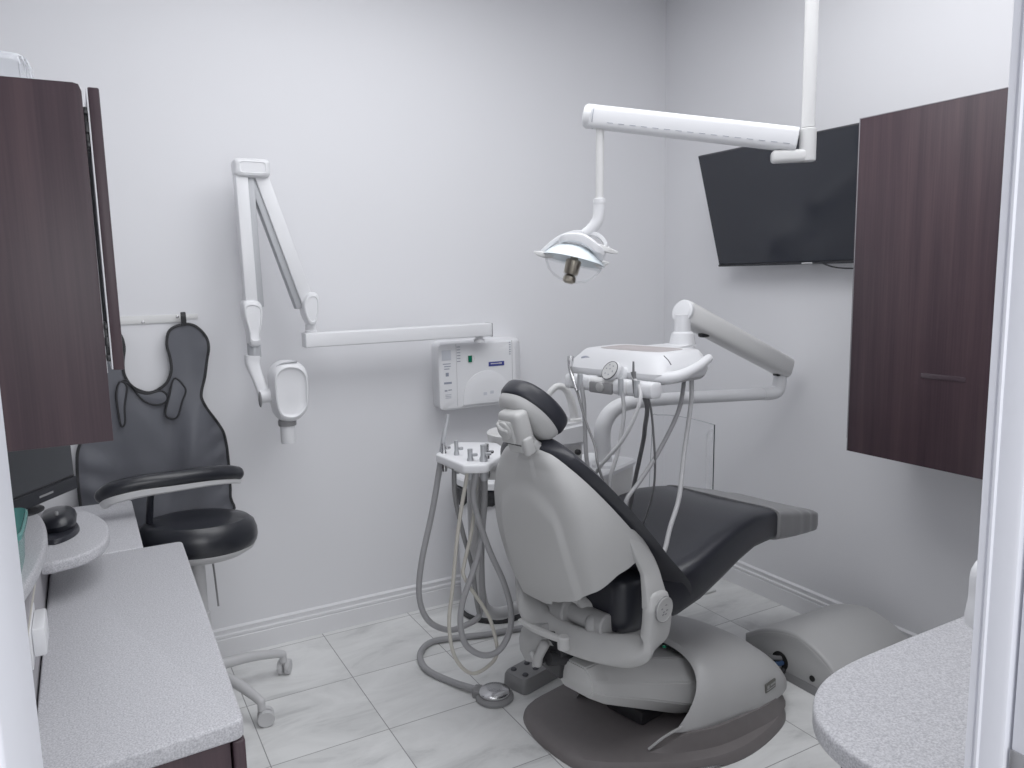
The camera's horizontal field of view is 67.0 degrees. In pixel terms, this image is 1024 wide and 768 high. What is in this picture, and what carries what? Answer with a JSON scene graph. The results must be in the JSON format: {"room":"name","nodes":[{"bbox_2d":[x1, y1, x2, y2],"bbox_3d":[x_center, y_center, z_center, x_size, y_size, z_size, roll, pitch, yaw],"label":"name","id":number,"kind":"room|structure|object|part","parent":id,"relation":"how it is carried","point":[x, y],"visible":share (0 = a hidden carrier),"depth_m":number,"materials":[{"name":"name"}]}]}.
{"room":"dental clinic","nodes":[
{"label":"dental clinic","id":0,"kind":"room"},
{"bbox_2d":[0,0,665,629],"bbox_3d":[-0.597,-0.371,3.317,3.328,2.835,0.100,-6,9,-29],"label":"wall","id":1,"kind":"structure","parent":0,"point":[420,154],"depth_m":3.25,"materials":[{"name":"paint"}]},
{"bbox_2d":[120,314,197,324],"bbox_3d":[-1.364,-0.236,2.823,0.410,0.034,0.036,-6,9,-29],"label":"rail","id":2,"kind":"object","parent":1,"relation":"attached to","point":[124,320],"visible":0.62,"depth_m":2.86,"materials":[{"name":"white plastic"}]},
{"bbox_2d":[75,312,235,527],"bbox_3d":[-1.325,0.144,2.851,0.543,0.804,0.073,-6,9,-29],"label":"apron","id":3,"kind":"object","parent":2,"relation":"hanging from","point":[171,426],"visible":0.68,"depth_m":2.88,"materials":[{"name":"grey plastic"}]},
{"bbox_2d":[213,574,461,657],"bbox_3d":[-0.539,0.980,3.456,3.128,0.119,0.016,-6,9,-29],"label":"baseboard","id":4,"kind":"structure","parent":1,"relation":"attached to","point":[283,628],"depth_m":3.32,"materials":[{"name":"paint"}]},
{"bbox_2d":[231,158,519,443],"bbox_3d":[-0.471,-0.349,3.180,1.258,1.045,0.226,-7,10,-34],"label":"dental x-ray machine","id":5,"kind":"object","parent":1,"relation":"attached to","point":[466,373],"visible":0.98,"depth_m":2.91,"materials":[{"name":"white plastic"}]},
{"bbox_3d":[-0.974,-0.518,2.826,0.049,0.480,0.060,-6,9,-29],"label":"scissor arm","id":6,"kind":"part","parent":5,"relation":"part of","materials":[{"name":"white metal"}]},
{"bbox_3d":[-0.856,-0.532,2.902,0.192,0.492,0.060,-6,9,-29],"label":"scissor arm","id":7,"kind":"part","parent":5,"relation":"part of","materials":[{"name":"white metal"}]},
{"bbox_3d":[-0.452,-0.203,3.167,0.800,0.056,0.068,-6,9,-29],"label":"horizontal arm","id":8,"kind":"part","parent":5,"relation":"part of","materials":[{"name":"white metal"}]},
{"bbox_2d":[226,578,840,767],"bbox_3d":[0.593,1.347,1.463,3.328,0.100,4.855,-6,9,-29],"label":"floor","id":9,"kind":"structure","parent":0,"point":[357,696],"depth_m":2.74,"materials":[{"name":"tile"}]},
{"bbox_2d":[24,512,49,707],"bbox_3d":[-1.011,0.852,1.688,0.028,0.885,1.120,-6,9,-29],"label":"raised ledge","id":10,"kind":"object","parent":9,"relation":"on","point":[38,595],"visible":0.06,"depth_m":1.60,"materials":[{"name":"grey laminate"}]},
{"bbox_2d":[21,514,47,600],"bbox_3d":[-1.150,0.379,1.573,0.348,0.030,0.840,-6,9,-29],"label":"ledge","id":11,"kind":"object","parent":10,"relation":"on","point":[36,540],"visible":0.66,"depth_m":1.63,"materials":[{"name":"laminate"}]},
{"bbox_2d":[14,508,27,573],"bbox_3d":[-1.024,0.322,1.509,0.136,0.093,0.234,-6,9,-29],"label":"storage box","id":12,"kind":"object","parent":11,"relation":"on","point":[21,514],"visible":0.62,"depth_m":1.52,"materials":[{"name":"teal plastic"}]},
{"bbox_3d":[-1.025,0.282,1.503,0.136,0.013,0.234,-6,9,-29],"label":"lid","id":13,"kind":"part","parent":12,"relation":"part of","materials":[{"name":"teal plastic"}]},
{"bbox_2d":[7,445,76,515],"bbox_3d":[-1.228,0.181,1.836,0.119,0.291,0.460,-1,8,3],"label":"computer monitor","id":14,"kind":"object","parent":11,"relation":"on","point":[37,476],"visible":0.45,"depth_m":1.94,"materials":[{"name":"plastic"}]},
{"bbox_2d":[29,602,48,669],"bbox_3d":[-0.910,0.480,1.489,0.026,0.072,0.160,-6,9,-29],"label":"wall outlet","id":15,"kind":"object","parent":10,"relation":"attached to","point":[39,628],"visible":0.94,"depth_m":1.45,"materials":[{"name":"white plastic"}]},
{"bbox_3d":[-0.920,0.481,1.484,0.004,0.072,0.160,-6,9,-29],"label":"plate","id":16,"kind":"part","parent":15,"relation":"part of","materials":[{"name":"white plastic"}]},
{"bbox_2d":[42,510,109,574],"bbox_3d":[-1.302,0.418,1.988,0.474,0.030,0.492,-6,9,-29],"label":"shelf","id":17,"kind":"object","parent":10,"relation":"attached to","point":[92,540],"visible":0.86,"depth_m":1.93,"materials":[{"name":"laminate"}]},
{"bbox_2d":[47,522,79,544],"bbox_3d":[-1.192,0.386,2.034,0.095,0.014,0.200,-6,9,-29],"label":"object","id":18,"kind":"object","parent":17,"relation":"on","point":[53,538],"visible":0.34,"depth_m":1.98,"materials":[{"name":"grey plastic"}]},
{"bbox_2d":[41,506,76,532],"bbox_3d":[-1.206,0.351,2.053,0.087,0.050,0.159,-6,9,-29],"label":"computer mouse","id":19,"kind":"object","parent":18,"relation":"on","point":[56,519],"visible":0.92,"depth_m":2.01,"materials":[{"name":"grey plastic"}]},
{"bbox_2d":[94,465,291,727],"bbox_3d":[-1.107,0.707,2.746,0.620,0.879,0.604,-6,9,-29],"label":"stool","id":20,"kind":"object","parent":9,"relation":"on","point":[207,535],"visible":0.63,"depth_m":2.62,"materials":[{"name":"black leather"}]},
{"bbox_3d":[-1.096,0.519,2.700,0.398,0.119,0.310,-6,9,-29],"label":"seat","id":21,"kind":"part","parent":20,"relation":"part of","materials":[{"name":"black leather"}]},
{"bbox_3d":[-1.048,0.692,2.727,0.017,0.195,0.007,-6,9,-29],"label":"lever rod","id":22,"kind":"part","parent":20,"relation":"part of","materials":[{"name":"grey plastic"}]},
{"bbox_3d":[-0.967,1.053,2.688,0.296,0.097,0.044,4,10,33],"label":"leg","id":23,"kind":"part","parent":20,"relation":"part of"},
{"bbox_3d":[-0.981,1.028,2.867,0.296,0.097,0.044,-8,11,-41],"label":"leg","id":24,"kind":"part","parent":20,"relation":"part of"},
{"bbox_2d":[153,735,246,767],"bbox_3d":[-0.850,0.924,1.803,0.344,0.704,1.055,-6,9,-29],"label":"base cabinet","id":25,"kind":"object","parent":9,"relation":"on","point":[232,754],"visible":0.03,"depth_m":1.36,"materials":[{"name":"laminate"}]},
{"bbox_2d":[37,542,243,767],"bbox_3d":[-0.859,0.559,1.742,0.337,0.036,1.100,-6,9,-29],"label":"countertop","id":26,"kind":"structure","parent":25,"relation":"on","point":[134,674],"depth_m":1.54,"materials":[{"name":"stone"}]},
{"bbox_3d":[-0.600,0.903,1.629,0.022,0.613,0.515,-6,9,-29],"label":"door","id":27,"kind":"part","parent":25,"relation":"part of","materials":[{"name":"laminate"}]},
{"bbox_2d":[417,625,522,708],"bbox_3d":[-0.119,1.062,3.088,0.500,0.041,0.687,2,9,23],"label":"foot pedal","id":28,"kind":"object","parent":9,"relation":"on","point":[493,695],"visible":0.88,"depth_m":2.82,"materials":[{"name":"grey plastic"}]},
{"bbox_2d":[457,473,520,623],"bbox_3d":[-0.080,0.705,3.470,0.356,0.641,0.349,-6,9,-29],"label":"hoses","id":29,"kind":"object","parent":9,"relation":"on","point":[494,591],"visible":0.2,"depth_m":3.34,"materials":[{"name":"plastic"}]},
{"bbox_3d":[-0.086,0.409,3.428,0.330,0.043,0.330,-6,9,-29],"label":"lid","id":30,"kind":"part","parent":29,"relation":"part of","materials":[{"name":"white plastic"}]},
{"bbox_2d":[504,660,557,694],"bbox_3d":[0.110,1.074,2.883,0.173,0.065,0.252,7,11,44],"label":"foot pedal","id":31,"kind":"object","parent":9,"relation":"on","point":[522,678],"visible":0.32,"depth_m":2.83,"materials":[{"name":"grey plastic"}]},
{"bbox_2d":[416,300,793,674],"bbox_3d":[0.441,0.388,2.913,0.815,1.396,1.544,5,10,37],"label":"dental delivery unit","id":32,"kind":"object","parent":9,"relation":"on","point":[637,373],"visible":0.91,"depth_m":2.57,"materials":[{"name":"white plastic"}]},
{"bbox_2d":[487,427,502,445],"bbox_3d":[0.014,0.221,2.831,0.212,0.102,0.212,-6,9,-29],"label":"bowl","id":33,"kind":"object","parent":32,"relation":"on","point":[493,436],"depth_m":2.77,"materials":[{"name":"white ceramic"}]},
{"bbox_3d":[0.195,0.072,2.890,0.148,0.158,0.051,-6,9,-29],"label":"bowl spout","id":34,"kind":"part","parent":32,"relation":"part of","materials":[{"name":"white plastic"}]},
{"bbox_3d":[0.248,0.256,2.896,0.022,0.022,0.015,-6,9,-29],"label":"neck knob","id":35,"kind":"part","parent":32,"relation":"part of","materials":[{"name":"plastic"}]},
{"bbox_2d":[583,375,597,390],"bbox_3d":[0.253,-0.004,2.501,0.051,0.048,0.040,-8,11,-41],"label":"holder","id":36,"kind":"object","parent":32,"relation":"on","point":[587,379],"depth_m":2.48,"materials":[{"name":"white plastic"}]},
{"bbox_3d":[0.276,0.010,2.427,0.012,0.030,0.030,-8,11,-41],"label":"holder knob","id":37,"kind":"part","parent":32,"relation":"part of","materials":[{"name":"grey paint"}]},
{"bbox_3d":[0.280,0.012,2.434,0.012,0.036,0.095,-8,11,-41],"label":"holder plate","id":38,"kind":"part","parent":32,"relation":"part of","materials":[{"name":"grey plastic"}]},
{"bbox_3d":[0.324,0.323,3.055,0.234,0.026,0.308,5,10,35],"label":"pedestal lid","id":39,"kind":"part","parent":32,"relation":"part of","materials":[{"name":"white plastic"}]},
{"bbox_2d":[613,379,631,395],"bbox_3d":[0.347,0.009,2.395,0.051,0.048,0.055,-8,11,-41],"label":"holder","id":40,"kind":"object","parent":32,"relation":"on","point":[620,386],"depth_m":2.36,"materials":[{"name":"white plastic"}]},
{"bbox_2d":[626,380,646,396],"bbox_3d":[0.382,0.014,2.355,0.051,0.048,0.053,-8,11,-41],"label":"holder","id":41,"kind":"object","parent":32,"relation":"on","point":[633,387],"depth_m":2.32,"materials":[{"name":"white plastic"}]},
{"bbox_2d":[573,315,712,384],"bbox_3d":[0.500,-0.118,2.580,0.550,0.196,0.472,-6,9,-29],"label":"tray","id":42,"kind":"object","parent":32,"relation":"on","point":[675,361],"depth_m":2.44,"materials":[{"name":"white plastic"}]},
{"bbox_2d":[641,381,661,398],"bbox_3d":[0.416,0.019,2.316,0.051,0.048,0.050,-8,11,-41],"label":"holder","id":43,"kind":"object","parent":32,"relation":"on","point":[649,389],"depth_m":2.30,"materials":[{"name":"white plastic"}]},
{"bbox_3d":[0.888,-0.166,3.038,0.685,0.342,0.079,-7,10,-37],"label":"balance arm","id":44,"kind":"part","parent":32,"relation":"part of","materials":[{"name":"white plastic"}]},
{"bbox_2d":[494,380,817,767],"bbox_3d":[0.545,0.525,2.622,1.433,1.206,0.694,-8,11,-41],"label":"dental chair","id":45,"kind":"object","parent":9,"relation":"on","point":[600,597],"visible":1,"depth_m":2.37,"materials":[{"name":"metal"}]},
{"bbox_3d":[-0.018,0.133,2.135,0.043,0.066,0.056,-8,11,-41],"label":"adjuster knob","id":46,"kind":"part","parent":45,"relation":"part of","materials":[{"name":"grey plastic"}]},
{"bbox_3d":[0.079,0.825,2.368,0.073,0.088,0.042,4,9,32],"label":"link arm","id":47,"kind":"part","parent":45,"relation":"part of","materials":[{"name":"grey paint"}]},
{"bbox_3d":[0.091,0.755,2.333,0.198,0.040,0.037,5,10,40],"label":"release lever","id":48,"kind":"part","parent":45,"relation":"part of","materials":[{"name":"grey plastic"}]},
{"bbox_3d":[0.121,0.828,2.423,0.050,0.140,0.145,-8,11,-41],"label":"link plate","id":49,"kind":"part","parent":45,"relation":"part of","materials":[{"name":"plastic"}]},
{"bbox_3d":[0.168,0.703,2.432,0.092,0.091,0.060,-8,11,-41],"label":"tilt motor","id":50,"kind":"part","parent":45,"relation":"part of","materials":[{"name":"grey paint"}]},
{"bbox_3d":[0.364,0.960,2.509,0.470,0.291,0.387,-8,11,-41],"label":"lift arm","id":51,"kind":"part","parent":45,"relation":"part of","materials":[{"name":"grey plastic"}]},
{"bbox_3d":[0.384,0.526,2.195,0.121,0.247,0.068,-8,11,-41],"label":"arm","id":52,"kind":"part","parent":45,"relation":"part of","materials":[{"name":"grey plastic"}]},
{"bbox_3d":[0.500,1.114,2.643,0.845,0.037,0.678,-8,11,-41],"label":"plate","id":53,"kind":"part","parent":45,"relation":"part of","materials":[{"name":"grey plastic"}]},
{"bbox_2d":[586,486,777,633],"bbox_3d":[0.489,0.574,2.646,0.742,0.276,0.535,-8,11,-41],"label":"seat cushion","id":54,"kind":"object","parent":45,"relation":"on","point":[710,533],"depth_m":2.46,"materials":[{"name":"black leather"}]},
{"bbox_2d":[649,414,715,594],"bbox_3d":[0.771,0.549,3.576,0.415,0.884,0.160,-6,9,-29],"label":"guard","id":55,"kind":"object","parent":9,"relation":"on","point":[711,590],"visible":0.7,"depth_m":3.56,"materials":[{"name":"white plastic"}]},
{"bbox_2d":[746,604,906,695],"bbox_3d":[1.198,0.980,2.928,0.426,0.192,0.445,-6,9,-29],"label":"junction box","id":56,"kind":"object","parent":9,"relation":"on","point":[813,645],"visible":0.73,"depth_m":2.83,"materials":[{"name":"plastic"}]},
{"bbox_3d":[1.186,0.899,1.534,1.371,0.742,0.473,-6,9,-29],"label":"base cabinet","id":57,"kind":"object","parent":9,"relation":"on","visible":0},
{"bbox_2d":[812,617,972,767],"bbox_3d":[1.162,0.515,1.469,1.450,0.038,0.473,-6,9,-29],"label":"countertop","id":58,"kind":"structure","parent":57,"relation":"on","point":[902,704],"depth_m":1.28,"materials":[{"name":"stone"}]},
{"bbox_3d":[-1.505,0.855,2.392,0.437,0.704,0.540,-6,9,-29],"label":"support","id":59,"kind":"object","parent":9,"relation":"on","visible":0},
{"bbox_2d":[40,500,142,554],"bbox_3d":[-1.465,0.481,2.383,0.558,0.034,0.612,-6,9,-29],"label":"desktop","id":60,"kind":"object","parent":59,"relation":"on","point":[120,518],"visible":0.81,"depth_m":2.46,"materials":[{"name":"laminate"}]},
{"bbox_2d":[663,0,1013,633],"bbox_3d":[1.535,-0.345,2.807,0.100,2.835,2.867,-6,9,-29],"label":"wall","id":61,"kind":"structure","parent":0,"point":[899,541],"depth_m":3.23,"materials":[{"name":"paint"}]},
{"bbox_2d":[698,123,858,268],"bbox_3d":[1.152,-0.711,3.085,0.238,0.510,0.930,-6,9,-29],"label":"television","id":62,"kind":"object","parent":61,"relation":"attached to","point":[762,212],"visible":0.61,"depth_m":3.10,"materials":[{"name":"plastic"}]},
{"bbox_2d":[722,560,917,638],"bbox_3d":[1.488,0.999,3.014,0.016,0.119,2.731,-6,9,-29],"label":"baseboard","id":63,"kind":"structure","parent":61,"relation":"attached to","point":[800,599],"depth_m":3.50,"materials":[{"name":"paint"}]},
{"bbox_2d":[846,87,1007,479],"bbox_3d":[1.591,-0.275,2.228,0.369,1.120,1.170,-6,9,-29],"label":"upper cabinet","id":64,"kind":"object","parent":61,"relation":"attached to","point":[929,189],"visible":0.9,"depth_m":2.40,"materials":[{"name":"laminate"}]},
{"bbox_3d":[1.327,-0.349,2.727,0.339,1.065,0.032,-6,9,-29],"label":"filler panel","id":65,"kind":"part","parent":64,"relation":"part of","materials":[{"name":"laminate"}]},
{"bbox_3d":[0.071,-1.664,1.871,3.328,0.100,2.967,-6,9,-29],"label":"ceiling","id":66,"kind":"structure","parent":0,"visible":0},
{"bbox_2d":[534,0,818,283],"bbox_3d":[0.495,-0.986,2.258,0.893,1.367,0.194,1,8,12],"label":"light","id":67,"kind":"object","parent":66,"relation":"attached to","point":[783,139],"visible":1,"depth_m":2.27,"materials":[{"name":"white plastic"}]},
{"bbox_3d":[0.100,-0.405,2.418,0.063,0.023,0.029,-1,8,-1],"label":"grip handle","id":68,"kind":"part","parent":67,"relation":"part of","materials":[{"name":"white plastic"}]},
{"bbox_3d":[0.268,-0.669,2.361,0.028,0.225,0.026,-6,9,-29],"label":"drop rod","id":69,"kind":"part","parent":67,"relation":"part of","materials":[{"name":"white plastic"}]},
{"bbox_3d":[0.280,-0.378,2.437,0.048,0.020,0.035,-6,9,-29],"label":"grip handle","id":70,"kind":"part","parent":67,"relation":"part of","materials":[{"name":"white plastic"}]},
{"bbox_3d":[0.280,-0.416,2.374,0.092,0.036,0.029,-1,8,2],"label":"grip handle","id":71,"kind":"part","parent":67,"relation":"part of","materials":[{"name":"white plastic"}]},
{"bbox_3d":[0.528,-0.757,2.286,0.608,0.172,0.059,1,8,13],"label":"light arm","id":72,"kind":"part","parent":67,"relation":"part of","materials":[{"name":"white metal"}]},
{"bbox_3d":[0.838,-1.196,2.148,0.180,0.934,0.180,-6,9,-29],"label":"ceiling post","id":73,"kind":"part","parent":67,"relation":"part of","materials":[{"name":"white plastic"}]},
{"bbox_3d":[0.795,-0.053,0.845,3.128,2.835,0.115,-6,9,-29],"label":"wall","id":74,"kind":"structure","parent":0,"visible":0},
{"bbox_2d":[0,393,43,767],"bbox_3d":[-0.228,0.392,0.334,0.076,2.140,0.134,-6,9,-29],"label":"trim","id":75,"kind":"structure","parent":74,"relation":"attached to","point":[20,743],"depth_m":0.32,"materials":[{"name":"paint"}]},
{"bbox_2d":[964,561,976,628],"bbox_3d":[0.739,0.300,1.036,0.164,0.117,0.188,-6,9,-29],"label":"dispenser","id":76,"kind":"object","parent":74,"relation":"attached to","point":[969,610],"visible":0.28,"depth_m":1.07,"materials":[{"name":"white plastic"}]},
{"bbox_2d":[964,0,1023,767],"bbox_3d":[0.491,0.324,0.779,0.050,2.120,0.040,-6,9,-29],"label":"trim","id":77,"kind":"structure","parent":74,"relation":"attached to","point":[999,592],"depth_m":0.73,"materials":[{"name":"paint"}]},
{"bbox_2d":[1008,595,1023,767],"bbox_3d":[0.523,0.331,0.729,0.045,2.120,0.075,-6,9,-29],"label":"door","id":78,"kind":"structure","parent":74,"relation":"in","point":[1016,756],"depth_m":0.74,"materials":[{"name":"paint"}]},
{"bbox_3d":[0.495,0.396,0.747,0.002,0.077,0.032,-6,9,-29],"label":"strike plate","id":79,"kind":"part","parent":78,"relation":"part of","materials":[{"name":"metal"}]},
{"bbox_3d":[-1.282,-0.066,1.258,0.100,2.835,2.867,-6,9,-29],"label":"wall","id":80,"kind":"structure","parent":0,"visible":0},
{"bbox_2d":[0,76,124,451],"bbox_3d":[-1.149,-0.234,1.633,0.518,0.600,1.000,-6,9,-29],"label":"upper cabinet","id":81,"kind":"object","parent":80,"relation":"attached to","point":[60,325],"visible":1,"depth_m":1.28,"materials":[{"name":"laminate"}]},
{"bbox_2d":[0,51,34,78],"bbox_3d":[-0.885,-0.519,1.283,0.161,0.050,0.113,-6,9,-29],"label":"plastic tub","id":82,"kind":"object","parent":81,"relation":"on","point":[12,64],"visible":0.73,"depth_m":1.26,"materials":[{"name":"white plastic"}]},
{"bbox_3d":[-0.809,-0.286,1.527,0.018,0.476,0.473,-6,9,-29],"label":"door","id":83,"kind":"part","parent":81,"relation":"part of","materials":[{"name":"laminate"}]}
]}

